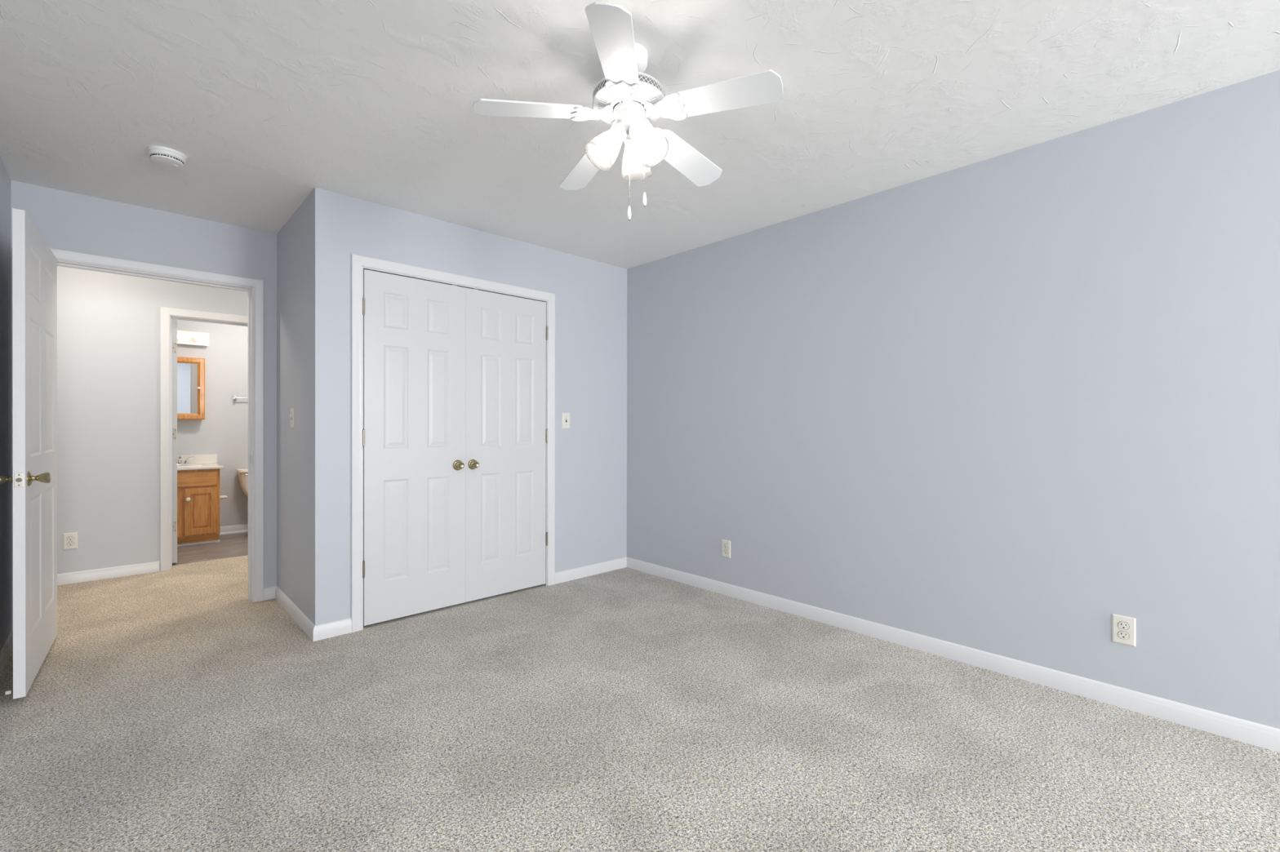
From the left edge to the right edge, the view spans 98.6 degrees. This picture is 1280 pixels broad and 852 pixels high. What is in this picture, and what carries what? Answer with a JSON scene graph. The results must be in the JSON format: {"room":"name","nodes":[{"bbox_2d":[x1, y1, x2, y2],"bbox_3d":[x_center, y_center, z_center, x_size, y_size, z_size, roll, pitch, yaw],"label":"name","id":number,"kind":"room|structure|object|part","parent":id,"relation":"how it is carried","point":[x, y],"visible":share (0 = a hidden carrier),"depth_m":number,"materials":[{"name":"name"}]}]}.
{"room":"empty bedroom","nodes":[
{"label":"empty bedroom","id":0,"kind":"room"},
{"bbox_2d":[0,156,11,652],"bbox_3d":[-0.503,-0.053,-0.148,0.100,2.440,8.475,0,0,-43],"label":"wall","id":1,"kind":"structure","parent":0,"point":[5,180],"depth_m":2.74,"materials":[{"name":"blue paint"}]},
{"bbox_2d":[0,690,11,696],"bbox_3d":[-2.641,1.106,2.264,0.074,0.020,0.020,0,0,-43],"label":"door stop","id":2,"kind":"object","parent":1,"relation":"attached to","point":[8,692],"visible":1,"depth_m":2.28,"materials":[{"name":"silver metal"}]},
{"bbox_2d":[0,631,13,675],"bbox_3d":[-0.425,1.127,-0.148,0.012,0.080,8.360,0,0,-43],"label":"baseboard","id":3,"kind":"structure","parent":1,"relation":"attached to","point":[7,648],"depth_m":2.69,"materials":[{"name":"white paint"}]},
{"bbox_2d":[0,208,57,699],"bbox_3d":[-2.873,0.114,2.627,0.165,2.029,0.921,0,0,-41],"label":"door","id":4,"kind":"structure","parent":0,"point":[33,479],"depth_m":2.43,"materials":[{"name":"white paint"}]},
{"bbox_3d":[-2.662,0.224,2.306,0.065,0.066,0.066,0,0,-41],"label":"knob","id":5,"kind":"part","parent":4,"relation":"part of","materials":[{"name":"gold metal"}]},
{"bbox_3d":[-2.578,0.224,2.286,0.025,0.058,0.002,0,0,-41],"label":"latch plate","id":6,"kind":"part","parent":4,"relation":"part of","materials":[{"name":"white metal"}]},
{"bbox_3d":[-2.586,0.224,2.372,0.065,0.066,0.066,0,0,-41],"label":"knob","id":7,"kind":"part","parent":4,"relation":"part of","materials":[{"name":"gold metal"}]},
{"bbox_2d":[10,180,276,631],"bbox_3d":[-2.085,-0.068,4.106,3.436,2.440,0.115,0,0,-43],"label":"wall","id":8,"kind":"structure","parent":0,"point":[65,220],"depth_m":3.34,"materials":[{"name":"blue paint"}]},
{"bbox_2d":[49,248,263,602],"bbox_3d":[-2.908,0.096,3.330,1.034,2.114,0.148,0,0,-43],"label":"door frame","id":9,"kind":"structure","parent":8,"relation":"attached to","point":[254,288],"depth_m":3.60,"materials":[{"name":"white paint"}]},
{"bbox_2d":[263,586,275,600],"bbox_3d":[-2.463,1.113,3.667,0.076,0.080,0.012,0,0,-43],"label":"baseboard","id":10,"kind":"structure","parent":8,"relation":"attached to","point":[269,592],"depth_m":3.66,"materials":[{"name":"white paint"}]},
{"bbox_2d":[57,266,248,573],"bbox_3d":[-3.700,-0.072,4.520,5.418,2.440,0.115,0,0,-43],"label":"wall","id":11,"kind":"structure","parent":0,"point":[108,324],"depth_m":4.16,"materials":[{"name":"grey paint"}]},
{"bbox_2d":[62,532,77,550],"bbox_3d":[-4.151,0.839,4.014,0.074,0.117,0.009,0,0,-43],"label":"wall outlet","id":12,"kind":"object","parent":11,"relation":"attached to","point":[69,540],"visible":1,"depth_m":4.01,"materials":[{"name":"white plastic"}]},
{"bbox_2d":[66,541,74,546],"bbox_3d":[-4.150,0.858,4.012,0.036,0.031,0.004,0,0,-43],"label":"receptacle","id":13,"kind":"object","parent":12,"relation":"attached to","point":[68,543],"depth_m":4.01,"materials":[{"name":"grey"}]},
{"bbox_2d":[66,536,74,541],"bbox_3d":[-4.150,0.819,4.012,0.036,0.031,0.004,0,0,-43],"label":"receptacle","id":14,"kind":"object","parent":12,"relation":"attached to","point":[68,538],"depth_m":4.01,"materials":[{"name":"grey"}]},
{"bbox_2d":[57,561,159,585],"bbox_3d":[-4.712,1.109,3.484,2.522,0.080,0.012,0,0,-43],"label":"baseboard","id":15,"kind":"structure","parent":11,"relation":"attached to","point":[148,567],"depth_m":4.14,"materials":[{"name":"white paint"}]},
{"bbox_2d":[172,320,177,563],"bbox_3d":[-4.079,0.128,4.794,0.035,2.002,0.702,0,0,-43],"label":"door","id":16,"kind":"structure","parent":11,"relation":"in","point":[174,322],"depth_m":4.54,"materials":[{"name":"white paint"}]},
{"bbox_2d":[160,306,248,571],"bbox_3d":[-3.526,0.103,4.686,0.848,2.089,0.148,0,0,-43],"label":"door frame","id":17,"kind":"structure","parent":11,"relation":"attached to","point":[166,314],"depth_m":4.37,"materials":[{"name":"white paint"}]},
{"bbox_2d":[172,319,248,526],"bbox_3d":[-4.622,-0.077,5.703,2.600,2.440,0.100,0,0,-43],"label":"wall","id":18,"kind":"structure","parent":0,"point":[223,433],"depth_m":5.84,"materials":[{"name":"grey paint"}]},
{"bbox_2d":[177,356,204,419],"bbox_3d":[-4.638,-0.379,5.530,0.416,0.625,0.127,0,0,-43],"label":"medicine cabinet","id":19,"kind":"object","parent":18,"relation":"attached to","point":[190,371],"visible":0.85,"depth_m":5.57,"materials":[{"name":"brown wood"}]},
{"bbox_2d":[177,363,197,413],"bbox_3d":[-4.614,-0.379,5.505,0.304,0.513,0.011,0,0,-42],"label":"mirror","id":20,"kind":"object","parent":19,"relation":"attached to","point":[187,373],"depth_m":5.55,"materials":[{"name":"clear glass"}]},
{"bbox_2d":[177,330,208,346],"bbox_3d":[-4.681,-0.894,5.487,0.612,0.135,0.127,0,0,-43],"label":"vanity light","id":21,"kind":"object","parent":18,"relation":"attached to","point":[191,338],"visible":0.45,"depth_m":5.60,"materials":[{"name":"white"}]},
{"bbox_2d":[177,333,182,339],"bbox_3d":[-4.608,-0.896,5.509,0.057,0.058,0.057,0,0,38],"label":"socket","id":22,"kind":"object","parent":21,"relation":"attached to","point":[180,336],"depth_m":5.50,"materials":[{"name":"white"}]},
{"bbox_2d":[194,335,201,341],"bbox_3d":[-4.503,-0.896,5.608,0.057,0.058,0.057,0,0,38],"label":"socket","id":23,"kind":"object","parent":21,"relation":"attached to","point":[197,338],"depth_m":5.60,"materials":[{"name":"white plastic"}]},
{"bbox_2d":[177,454,217,464],"bbox_3d":[-4.686,0.344,5.561,0.662,0.094,0.020,0,0,-43],"label":"backsplash","id":24,"kind":"structure","parent":18,"relation":"attached to","point":[199,459],"depth_m":5.69,"materials":[{"name":"white stone"}]},
{"bbox_2d":[219,524,248,535],"bbox_3d":[-4.045,1.105,6.167,1.125,0.084,0.024,0,0,-43],"label":"baseboard","id":25,"kind":"structure","parent":18,"relation":"attached to","point":[227,530],"depth_m":5.89,"materials":[{"name":"white paint"}]},
{"bbox_2d":[233,395,248,399],"bbox_3d":[-4.130,-0.300,6.055,0.552,0.044,0.062,0,0,-43],"label":"towel bar","id":26,"kind":"object","parent":18,"relation":"attached to","point":[235,397],"visible":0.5,"depth_m":5.89,"materials":[{"name":"silver metal"}]},
{"bbox_2d":[276,193,310,620],"bbox_3d":[-2.091,-0.066,3.411,0.115,2.440,0.888,0,0,-43],"label":"wall","id":27,"kind":"structure","parent":0,"point":[293,239],"depth_m":3.32,"materials":[{"name":"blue paint"}]},
{"bbox_2d":[288,408,293,427],"bbox_3d":[-2.122,-0.049,3.345,0.020,0.116,0.071,0,0,-43],"label":"light switch","id":28,"kind":"object","parent":27,"relation":"attached to","point":[291,415],"visible":1,"depth_m":3.34,"materials":[{"name":"white plastic"}]},
{"bbox_3d":[-2.117,-0.049,3.350,0.006,0.116,0.071,0,0,-43],"label":"plate","id":29,"kind":"part","parent":28,"relation":"part of","materials":[{"name":"white plastic"}]},
{"bbox_2d":[275,586,315,641],"bbox_3d":[-2.095,1.114,3.324,0.012,0.080,1.015,0,0,-43],"label":"baseboard","id":30,"kind":"structure","parent":27,"relation":"attached to","point":[291,608],"depth_m":3.26,"materials":[{"name":"white paint"}]},
{"bbox_2d":[310,187,626,625],"bbox_3d":[-0.968,-0.065,3.780,2.257,2.440,0.115,0,0,-43],"label":"wall","id":31,"kind":"structure","parent":0,"point":[591,295],"depth_m":3.69,"materials":[{"name":"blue paint"}]},
{"bbox_2d":[313,617,351,641],"bbox_3d":[-1.685,1.116,3.022,0.194,0.080,0.012,0,0,-43],"label":"baseboard","id":32,"kind":"structure","parent":31,"relation":"attached to","point":[338,628],"depth_m":3.02,"materials":[{"name":"white paint"}]},
{"bbox_2d":[362,269,466,626],"bbox_3d":[-1.345,0.121,3.334,0.622,2.037,0.090,0,0,-43],"label":"door","id":33,"kind":"structure","parent":31,"relation":"in","point":[415,330],"depth_m":3.32,"materials":[{"name":"white paint"}]},
{"bbox_3d":[-1.146,0.250,3.498,0.066,0.066,0.054,0,0,-43],"label":"knob","id":34,"kind":"part","parent":33,"relation":"part of","materials":[{"name":"gold metal"}]},
{"bbox_2d":[351,253,555,632],"bbox_3d":[-1.158,0.096,3.590,1.363,2.118,0.132,0,0,-43],"label":"door frame","id":35,"kind":"structure","parent":31,"relation":"attached to","point":[358,263],"depth_m":3.13,"materials":[{"name":"white paint"}]},
{"bbox_2d":[465,288,547,602],"bbox_3d":[-0.892,0.121,3.762,0.623,2.037,0.090,0,0,-43],"label":"door","id":36,"kind":"structure","parent":31,"relation":"in","point":[506,535],"depth_m":3.75,"materials":[{"name":"white paint"}]},
{"bbox_3d":[-1.072,0.250,3.568,0.066,0.066,0.054,0,0,-43],"label":"knob","id":37,"kind":"part","parent":36,"relation":"part of","materials":[{"name":"gold metal"}]},
{"bbox_2d":[561,413,569,428],"bbox_3d":[-0.545,-0.040,4.086,0.071,0.116,0.020,0,0,-43],"label":"light switch","id":38,"kind":"object","parent":31,"relation":"attached to","point":[565,416],"visible":1,"depth_m":4.08,"materials":[{"name":"white plastic"}]},
{"bbox_2d":[555,556,626,584],"bbox_3d":[-0.367,1.114,4.264,0.721,0.080,0.012,0,0,-43],"label":"baseboard","id":39,"kind":"structure","parent":31,"relation":"attached to","point":[598,568],"depth_m":4.24,"materials":[{"name":"white paint"}]},
{"bbox_2d":[0,532,1279,851],"bbox_3d":[-0.819,1.202,1.466,5.618,0.080,11.490,0,0,-43],"label":"floor","id":40,"kind":"structure","parent":0,"point":[626,709],"depth_m":2.03,"materials":[{"name":"carpet"}]},
{"bbox_2d":[177,468,220,546],"bbox_3d":[-4.512,0.783,5.379,0.615,0.730,0.528,0,0,-43],"label":"vanity cabinet","id":41,"kind":"object","parent":40,"relation":"on","point":[198,490],"visible":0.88,"depth_m":5.31,"materials":[{"name":"brown wood"}]},
{"bbox_3d":[-4.452,0.822,5.126,0.254,0.450,0.018,0,0,-43],"label":"door","id":42,"kind":"part","parent":41,"relation":"part of","materials":[{"name":"brown wood"}]},
{"bbox_3d":[-4.348,0.511,5.223,0.539,0.144,0.018,0,0,-43],"label":"drawer","id":43,"kind":"part","parent":41,"relation":"part of","materials":[{"name":"brown wood"}]},
{"bbox_2d":[177,454,223,470],"bbox_3d":[-4.516,0.358,5.382,0.664,0.120,0.515,0,0,-43],"label":"countertop","id":44,"kind":"structure","parent":41,"relation":"on","point":[200,461],"depth_m":5.62,"materials":[{"name":"white stone"}]},
{"bbox_2d":[177,455,195,465],"bbox_3d":[-4.604,0.344,5.509,0.186,0.096,0.161,0,0,-3],"label":"faucet","id":45,"kind":"object","parent":44,"relation":"on","point":[180,460],"visible":0.67,"depth_m":5.51,"materials":[{"name":"silver metal"}]},
{"bbox_3d":[-4.578,0.337,5.481,0.031,0.081,0.128,0,0,-43],"label":"spout","id":46,"kind":"part","parent":45,"relation":"part of","materials":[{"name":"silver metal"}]},
{"bbox_3d":[-4.555,0.343,5.568,0.086,0.065,0.038,0,0,-43],"label":"lever","id":47,"kind":"part","parent":45,"relation":"part of","materials":[{"name":"silver metal"}]},
{"bbox_2d":[177,464,203,466],"bbox_3d":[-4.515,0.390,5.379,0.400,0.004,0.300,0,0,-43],"label":"basin","id":48,"kind":"object","parent":44,"relation":"in","point":[184,465],"depth_m":5.45,"materials":[{"name":"white ceramic"}]},
{"bbox_3d":[-4.244,0.822,5.323,0.252,0.450,0.018,0,0,-43],"label":"door","id":49,"kind":"part","parent":41,"relation":"part of","materials":[{"name":"brown wood"}]},
{"bbox_2d":[219,495,227,499],"bbox_3d":[-4.224,0.723,5.573,0.078,0.042,0.048,0,0,-43],"label":"paper holder","id":50,"kind":"object","parent":41,"relation":"attached to","point":[221,497],"visible":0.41,"depth_m":5.56,"materials":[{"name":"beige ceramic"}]},
{"bbox_2d":[235,467,248,499],"bbox_3d":[-3.926,0.802,5.819,0.492,0.692,0.689,0,0,-43],"label":"toilet","id":51,"kind":"object","parent":40,"relation":"on","point":[242,473],"visible":0.16,"depth_m":5.81,"materials":[{"name":"beige ceramic"}]},
{"bbox_3d":[-4.089,0.473,5.991,0.492,0.035,0.214,0,0,-43],"label":"tank lid","id":52,"kind":"part","parent":51,"relation":"part of","materials":[{"name":"beige ceramic"}]},
{"bbox_3d":[-4.091,0.631,5.993,0.464,0.282,0.198,0,0,-43],"label":"tank","id":53,"kind":"part","parent":51,"relation":"part of","materials":[{"name":"beige ceramic"}]},
{"bbox_2d":[0,0,1279,269],"bbox_3d":[-0.815,-1.319,1.459,5.618,0.080,11.490,0,0,-43],"label":"ceiling","id":54,"kind":"structure","parent":0,"point":[268,104],"depth_m":2.10,"materials":[{"name":"white paint"}]},
{"bbox_2d":[146,146,186,168],"bbox_3d":[-2.227,-1.260,2.593,0.142,0.048,0.142,0,0,-43],"label":"smoke detector","id":55,"kind":"object","parent":54,"relation":"attached to","point":[166,157],"visible":1,"depth_m":2.56,"materials":[{"name":"white plastic"}]},
{"bbox_2d":[472,1,782,220],"bbox_3d":[-0.023,-0.993,1.923,0.971,0.570,0.988,0,0,-43],"label":"ceiling fan","id":56,"kind":"object","parent":54,"relation":"hanging from","point":[628,99],"visible":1,"depth_m":1.82,"materials":[{"name":"white plastic"}]},
{"bbox_3d":[-0.371,-1.047,1.822,0.349,0.047,0.121,0,0,-14],"label":"blade","id":57,"kind":"part","parent":56,"relation":"part of","materials":[{"name":"white wood"}]},
{"bbox_3d":[-0.208,-1.029,2.192,0.121,0.069,0.347,0,0,-32],"label":"blade","id":58,"kind":"part","parent":56,"relation":"part of","materials":[{"name":"white wood"}]},
{"bbox_3d":[-0.107,-0.961,1.876,0.071,0.083,0.058,0,0,-43],"label":"light bulb","id":59,"kind":"part","parent":56,"relation":"part of","materials":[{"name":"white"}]},
{"bbox_3d":[-0.128,-0.945,1.875,0.133,0.144,0.113,0,0,-43],"label":"lamp shade","id":60,"kind":"part","parent":56,"relation":"part of","materials":[{"name":"white glass"}]},
{"bbox_3d":[-0.069,-1.064,1.555,0.120,0.034,0.350,0,0,5],"label":"blade","id":61,"kind":"part","parent":56,"relation":"part of","materials":[{"name":"white wood"}]},
{"bbox_2d":[612,122,626,141],"bbox_3d":[-0.072,-1.014,1.884,0.054,0.066,0.056,0,0,-43],"label":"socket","id":62,"kind":"object","parent":56,"relation":"attached to","point":[620,129],"depth_m":1.86,"materials":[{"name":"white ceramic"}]},
{"bbox_2d":[624,134,633,144],"bbox_3d":[-0.028,-1.014,1.931,0.054,0.066,0.056,0,0,-43],"label":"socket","id":63,"kind":"object","parent":56,"relation":"attached to","point":[628,140],"depth_m":1.91,"materials":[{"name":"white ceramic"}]},
{"bbox_3d":[-0.036,-0.880,1.895,0.003,0.248,0.003,0,0,-43],"label":"pull chain","id":64,"kind":"part","parent":56,"relation":"part of","materials":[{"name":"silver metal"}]},
{"bbox_2d":[629,119,644,137],"bbox_3d":[-0.009,-1.014,1.870,0.055,0.066,0.052,0,0,-43],"label":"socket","id":65,"kind":"object","parent":56,"relation":"attached to","point":[635,125],"depth_m":1.85,"materials":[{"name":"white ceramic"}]},
{"bbox_3d":[-0.020,-0.945,1.989,0.130,0.144,0.116,0,0,-43],"label":"lamp shade","id":66,"kind":"part","parent":56,"relation":"part of","materials":[{"name":"white glass"}]},
{"bbox_3d":[0.016,-0.961,1.847,0.057,0.083,0.074,0,0,-43],"label":"light bulb","id":67,"kind":"part","parent":56,"relation":"part of","materials":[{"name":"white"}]},
{"bbox_3d":[0.029,-0.945,1.837,0.113,0.144,0.137,0,0,-43],"label":"lamp shade","id":68,"kind":"part","parent":56,"relation":"part of","materials":[{"name":"white glass"}]},
{"bbox_3d":[0.193,-1.035,2.150,0.119,0.069,0.348,0,0,40],"label":"blade","id":69,"kind":"part","parent":56,"relation":"part of","materials":[{"name":"white wood"}]},
{"bbox_3d":[0.277,-1.056,1.759,0.350,0.047,0.119,0,0,23],"label":"blade","id":70,"kind":"part","parent":56,"relation":"part of","materials":[{"name":"white wood"}]},
{"bbox_2d":[626,70,1279,728],"bbox_3d":[2.069,-0.056,2.278,0.100,2.440,8.475,0,0,-43],"label":"wall","id":71,"kind":"structure","parent":0,"point":[1011,404],"depth_m":2.56,"materials":[{"name":"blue paint"}]},
{"bbox_2d":[721,539,730,558],"bbox_3d":[0.588,0.840,3.770,0.009,0.117,0.074,0,0,-43],"label":"wall outlet","id":72,"kind":"object","parent":71,"relation":"attached to","point":[726,544],"visible":1,"depth_m":3.76,"materials":[{"name":"white plastic"}]},
{"bbox_2d":[626,557,1279,752],"bbox_3d":[2.410,1.126,1.836,0.012,0.080,7.357,0,0,-43],"label":"baseboard","id":73,"kind":"structure","parent":71,"relation":"attached to","point":[1246,731],"depth_m":2.55,"materials":[{"name":"white paint"}]},
{"bbox_2d":[1111,613,1136,647],"bbox_3d":[1.998,0.844,2.275,0.009,0.117,0.074,0,0,-43],"label":"wall outlet","id":74,"kind":"object","parent":71,"relation":"attached to","point":[1123,628],"visible":1,"depth_m":2.27,"materials":[{"name":"white plastic"}]},
{"bbox_2d":[1117,631,1129,639],"bbox_3d":[1.997,0.864,2.274,0.001,0.031,0.036,0,0,-43],"label":"receptacle","id":75,"kind":"object","parent":74,"relation":"attached to","point":[1121,634],"depth_m":2.27,"materials":[{"name":"grey plastic"}]},
{"bbox_2d":[1117,621,1129,630],"bbox_3d":[1.997,0.825,2.273,0.004,0.031,0.036,0,0,-43],"label":"receptacle","id":76,"kind":"object","parent":74,"relation":"attached to","point":[1122,625],"depth_m":2.27,"materials":[{"name":"grey plastic"}]}
]}

